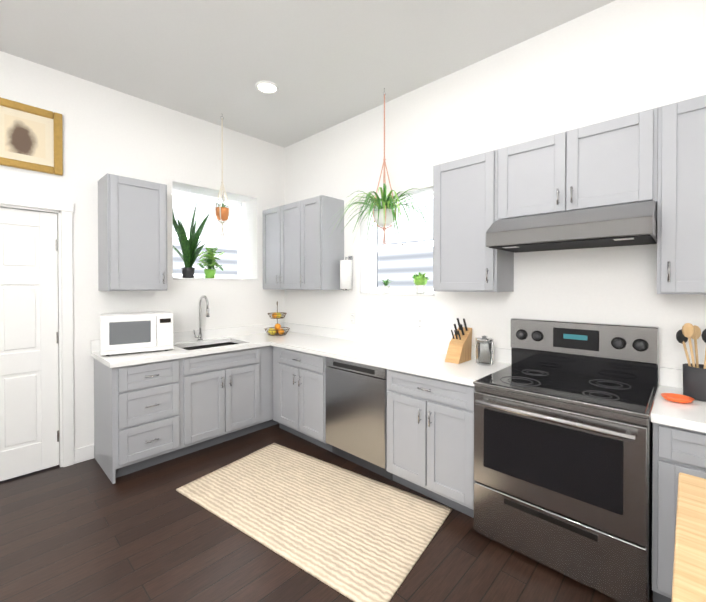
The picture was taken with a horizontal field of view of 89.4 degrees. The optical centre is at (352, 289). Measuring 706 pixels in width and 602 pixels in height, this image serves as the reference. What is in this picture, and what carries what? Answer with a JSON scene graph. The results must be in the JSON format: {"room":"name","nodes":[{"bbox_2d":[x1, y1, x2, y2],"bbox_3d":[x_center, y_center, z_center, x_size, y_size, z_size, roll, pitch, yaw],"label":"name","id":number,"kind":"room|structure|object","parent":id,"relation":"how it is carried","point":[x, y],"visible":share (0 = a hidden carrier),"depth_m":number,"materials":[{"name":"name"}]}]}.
{"room":"kitchen","nodes":[
{"label":"kitchen","id":0,"kind":"room"},
{"bbox_2d":[0,51,284,448],"bbox_3d":[-2.615,-0.155,2.910,0.400,3.200,4.700,0,1,43],"label":"wall","id":1,"kind":"structure","parent":0,"point":[106,130],"depth_m":3.27,"materials":[{"name":"paint"}]},
{"bbox_2d":[0,207,58,480],"bbox_3d":[-2.646,0.413,2.600,0.128,2.044,0.782,0,1,43],"label":"door","id":2,"kind":"structure","parent":1,"relation":"in","point":[29,406],"depth_m":2.77,"materials":[{"name":"white wood"}]},
{"bbox_2d":[0,97,62,175],"bbox_3d":[-2.492,-1.159,2.716,0.031,0.490,0.440,0,1,43],"label":"picture frame","id":3,"kind":"object","parent":1,"relation":"attached to","point":[31,137],"visible":1,"depth_m":2.74,"materials":[{"name":"gold metal"}]},
{"bbox_2d":[0,194,73,466],"bbox_3d":[-2.777,0.373,2.724,0.426,2.147,0.982,0,1,43],"label":"door frame","id":4,"kind":"structure","parent":1,"relation":"attached to","point":[63,211],"depth_m":2.89,"materials":[{"name":"white wood"}]},
{"bbox_2d":[74,444,93,463],"bbox_3d":[-0.404,1.401,1.116,5.300,0.120,4.300,0,1,43],"label":"baseboard","id":5,"kind":"structure","parent":1,"relation":"attached to","point":[84,453],"depth_m":2.99,"materials":[{"name":"white wood"}]},
{"bbox_2d":[98,173,166,290],"bbox_3d":[-1.904,-0.457,3.106,0.364,0.940,0.450,0,1,43],"label":"upper cabinet","id":6,"kind":"object","parent":1,"relation":"attached to","point":[132,234],"visible":1,"depth_m":2.99,"materials":[{"name":"grey wood"}]},
{"bbox_2d":[173,190,257,279],"bbox_3d":[-1.583,-0.583,3.978,0.392,0.964,0.940,0,1,43],"label":"window","id":7,"kind":"structure","parent":1,"relation":"in","point":[229,243],"depth_m":4.15,"materials":[{"name":"white glass"}]},
{"bbox_2d":[173,203,209,277],"bbox_3d":[-1.704,-0.511,3.792,0.311,0.790,0.410,0,1,43],"label":"potted plant","id":8,"kind":"object","parent":7,"relation":"on","point":[190,250],"visible":0.96,"depth_m":3.72,"materials":[{"name":"plant"}]},
{"bbox_2d":[196,247,223,277],"bbox_3d":[-1.560,-0.290,3.916,0.351,0.346,0.352,0,1,43],"label":"potted plant","id":9,"kind":"object","parent":7,"relation":"on","point":[210,263],"visible":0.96,"depth_m":3.88,"materials":[{"name":"plant"}]},
{"bbox_2d":[0,0,614,147],"bbox_3d":[-0.404,-1.789,1.086,6.100,0.100,5.100,0,1,43],"label":"ceiling","id":10,"kind":"structure","parent":0,"point":[322,65],"depth_m":2.58,"materials":[{"name":"paint"}]},
{"bbox_2d":[209,116,233,235],"bbox_3d":[-1.291,-1.147,3.593,0.278,1.230,0.275,0,1,43],"label":"hanging planter","id":11,"kind":"object","parent":10,"relation":"hanging from","point":[222,213],"visible":1,"depth_m":3.58,"materials":[{"name":"orange ceramic"}]},
{"bbox_2d":[256,81,277,93],"bbox_3d":[-0.746,-1.753,3.100,0.194,0.021,0.194,0,1,43],"label":"recessed light","id":12,"kind":"object","parent":10,"relation":"in","point":[267,87],"visible":1,"depth_m":3.10,"materials":[{"name":"white plastic"}]},
{"bbox_2d":[333,88,431,243],"bbox_3d":[0.187,-1.062,3.009,0.989,1.389,0.678,0,1,43],"label":"spider plant","id":13,"kind":"object","parent":10,"relation":"hanging from","point":[384,214],"visible":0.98,"depth_m":3.06,"materials":[{"name":"green plant"}]},
{"bbox_2d":[0,424,652,601],"bbox_3d":[-0.404,1.501,1.117,6.100,0.080,5.100,0,1,43],"label":"floor","id":14,"kind":"structure","parent":0,"point":[86,531],"depth_m":1.97,"materials":[{"name":"brown wood"}]},
{"bbox_2d":[94,345,278,483],"bbox_3d":[-1.303,1.004,3.551,0.642,0.870,1.977,0,1,43],"label":"base cabinet","id":15,"kind":"object","parent":14,"relation":"on","point":[147,415],"visible":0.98,"depth_m":3.00,"materials":[{"name":"grey wood"}]},
{"bbox_2d":[91,295,270,367],"bbox_3d":[-1.534,0.419,3.306,0.633,0.709,1.350,0,1,43],"label":"countertop","id":16,"kind":"structure","parent":15,"relation":"on","point":[210,341],"depth_m":3.51,"materials":[{"name":"white stone"}]},
{"bbox_2d":[100,311,173,355],"bbox_3d":[-1.848,0.370,3.060,0.520,0.323,0.341,0,1,-35],"label":"microwave","id":17,"kind":"object","parent":16,"relation":"on","point":[123,333],"visible":1,"depth_m":2.92,"materials":[{"name":"white plastic"}]},
{"bbox_2d":[267,323,510,385],"bbox_3d":[-0.069,0.500,3.298,2.778,0.138,0.648,0,1,43],"label":"countertop","id":18,"kind":"structure","parent":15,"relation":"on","point":[421,357],"depth_m":3.01,"materials":[{"name":"white stone"}]},
{"bbox_2d":[265,301,289,335],"bbox_3d":[-0.867,0.330,4.085,0.288,0.385,0.288,0,1,43],"label":"fruit basket","id":19,"kind":"object","parent":18,"relation":"on","point":[276,331],"visible":1,"depth_m":4.05,"materials":[{"name":"food"}]},
{"bbox_2d":[445,318,471,363],"bbox_3d":[0.791,0.378,2.673,0.110,0.315,0.220,0,1,43],"label":"knife block","id":20,"kind":"object","parent":18,"relation":"on","point":[459,348],"visible":1,"depth_m":2.65,"materials":[{"name":"brown wood"}]},
{"bbox_2d":[476,336,493,364],"bbox_3d":[0.947,0.436,2.569,0.124,0.200,0.124,0,1,43],"label":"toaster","id":21,"kind":"object","parent":18,"relation":"on","point":[484,350],"visible":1,"depth_m":2.52,"materials":[{"name":"silver metal"}]},
{"bbox_2d":[273,346,331,451],"bbox_3d":[-0.340,1.004,3.563,0.800,0.870,0.642,0,1,43],"label":"base cabinet","id":22,"kind":"object","parent":14,"relation":"on","point":[299,393],"visible":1,"depth_m":3.31,"materials":[{"name":"grey wood"}]},
{"bbox_2d":[176,443,451,601],"bbox_3d":[-0.310,1.443,2.454,1.700,0.012,0.930,0,1,35],"label":"rug","id":23,"kind":"object","parent":14,"relation":"on","point":[353,536],"visible":1,"depth_m":2.27,"materials":[{"name":"fabric"}]},
{"bbox_2d":[325,357,392,479],"bbox_3d":[0.197,1.009,3.069,0.652,0.868,0.587,0,1,43],"label":"dishwasher","id":24,"kind":"object","parent":14,"relation":"on","point":[356,402],"visible":0.58,"depth_m":2.83,"materials":[{"name":"silver metal"}]},
{"bbox_2d":[386,369,474,517],"bbox_3d":[0.686,1.013,2.596,0.700,0.870,0.642,0,1,43],"label":"base cabinet","id":25,"kind":"object","parent":14,"relation":"on","point":[429,437],"visible":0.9,"depth_m":2.36,"materials":[{"name":"grey wood"}]},
{"bbox_2d":[473,318,658,601],"bbox_3d":[1.199,0.833,2.038,0.798,1.240,0.743,0,1,43],"label":"range","id":26,"kind":"object","parent":14,"relation":"on","point":[563,453],"visible":1,"depth_m":1.83,"materials":[{"name":"silver metal"}]},
{"bbox_2d":[652,422,705,601],"bbox_3d":[1.856,1.023,1.494,0.895,0.870,0.642,0,1,43],"label":"base cabinet","id":27,"kind":"object","parent":14,"relation":"on","point":[677,451],"visible":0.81,"depth_m":1.56,"materials":[{"name":"grey wood"}]},
{"bbox_2d":[651,367,705,432],"bbox_3d":[1.864,0.517,1.487,0.920,0.138,0.633,0,1,43],"label":"countertop","id":28,"kind":"structure","parent":27,"relation":"on","point":[691,415],"depth_m":1.63,"materials":[{"name":"white stone"}]},
{"bbox_2d":[661,393,694,402],"bbox_3d":[1.580,0.534,1.740,0.124,0.020,0.122,0,1,43],"label":"spoon rest","id":29,"kind":"object","parent":28,"relation":"on","point":[678,398],"visible":1,"depth_m":1.75,"materials":[{"name":"orange ceramic"}]},
{"bbox_2d":[676,323,705,401],"bbox_3d":[1.731,0.355,1.774,0.189,0.378,0.155,0,1,43],"label":"utensil crock","id":30,"kind":"object","parent":28,"relation":"on","point":[694,380],"visible":0.96,"depth_m":1.76,"materials":[{"name":"black ceramic"}]},
{"bbox_2d":[671,473,705,601],"bbox_3d":[0.956,1.012,0.542,0.700,0.910,0.835,0,1,43],"label":"cart","id":31,"kind":"object","parent":14,"relation":"on","point":[689,576],"visible":1,"depth_m":0.78,"materials":[{"name":"brown wood"}]},
{"bbox_2d":[285,0,705,383],"bbox_3d":[1.153,-0.154,2.753,6.100,3.200,0.240,0,1,43],"label":"wall","id":32,"kind":"structure","parent":0,"point":[615,59],"depth_m":2.53,"materials":[{"name":"paint"}]},
{"bbox_2d":[262,195,343,289],"bbox_3d":[-0.600,-0.465,3.988,1.050,0.940,0.364,0,1,43],"label":"upper cabinet","id":33,"kind":"object","parent":32,"relation":"attached to","point":[303,244],"visible":1,"depth_m":3.72,"materials":[{"name":"grey wood"}]},
{"bbox_2d":[340,256,352,290],"bbox_3d":[-0.068,-0.162,3.645,0.124,0.360,0.137,0,1,43],"label":"paper towel","id":34,"kind":"object","parent":32,"relation":"attached to","point":[345,274],"visible":1,"depth_m":3.59,"materials":[{"name":"white paper"}]},
{"bbox_2d":[350,312,354,323],"bbox_3d":[-0.002,0.298,3.675,0.070,0.116,0.008,0,1,43],"label":"electrical outlet","id":35,"kind":"object","parent":32,"relation":"attached to","point":[352,317],"visible":1,"depth_m":3.67,"materials":[{"name":"white plastic"}]},
{"bbox_2d":[360,192,433,295],"bbox_3d":[0.452,-0.412,3.390,0.848,0.934,0.232,0,1,43],"label":"window","id":36,"kind":"structure","parent":32,"relation":"in","point":[402,257],"depth_m":3.46,"materials":[{"name":"white glass"}]},
{"bbox_2d":[380,279,391,292],"bbox_3d":[0.322,-0.031,3.481,0.159,0.135,0.125,0,1,43],"label":"potted plant","id":37,"kind":"object","parent":36,"relation":"on","point":[385,288],"visible":1,"depth_m":3.45,"materials":[{"name":"green plant"}]},
{"bbox_2d":[412,272,428,293],"bbox_3d":[0.601,-0.058,3.204,0.151,0.194,0.145,0,1,43],"label":"potted plant","id":38,"kind":"object","parent":36,"relation":"on","point":[420,280],"visible":1,"depth_m":3.17,"materials":[{"name":"green plant"}]},
{"bbox_2d":[417,317,423,330],"bbox_3d":[0.588,0.303,3.120,0.070,0.116,0.008,0,1,43],"label":"electrical outlet","id":39,"kind":"object","parent":32,"relation":"attached to","point":[420,323],"visible":1,"depth_m":3.11,"materials":[{"name":"white plastic"}]},
{"bbox_2d":[433,149,513,291],"bbox_3d":[0.863,-0.453,2.609,0.478,0.940,0.364,0,1,43],"label":"upper cabinet","id":40,"kind":"object","parent":32,"relation":"attached to","point":[465,259],"visible":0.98,"depth_m":2.49,"materials":[{"name":"grey wood"}]},
{"bbox_2d":[486,201,656,252],"bbox_3d":[1.283,-0.348,2.120,0.797,0.186,0.498,0,1,43],"label":"range hood","id":41,"kind":"object","parent":32,"relation":"attached to","point":[625,225],"visible":0.92,"depth_m":1.93,"materials":[{"name":"silver metal"}]},
{"bbox_2d":[497,107,657,219],"bbox_3d":[1.330,-0.682,2.167,0.802,0.473,0.364,0,1,43],"label":"upper cabinet","id":42,"kind":"object","parent":32,"relation":"attached to","point":[611,162],"visible":0.98,"depth_m":2.01,"materials":[{"name":"grey wood"}]},
{"bbox_2d":[657,95,705,294],"bbox_3d":[1.951,-0.443,1.585,0.900,0.940,0.364,0,1,43],"label":"upper cabinet","id":43,"kind":"object","parent":32,"relation":"attached to","point":[681,230],"visible":1,"depth_m":1.73,"materials":[{"name":"grey wood"}]}
]}

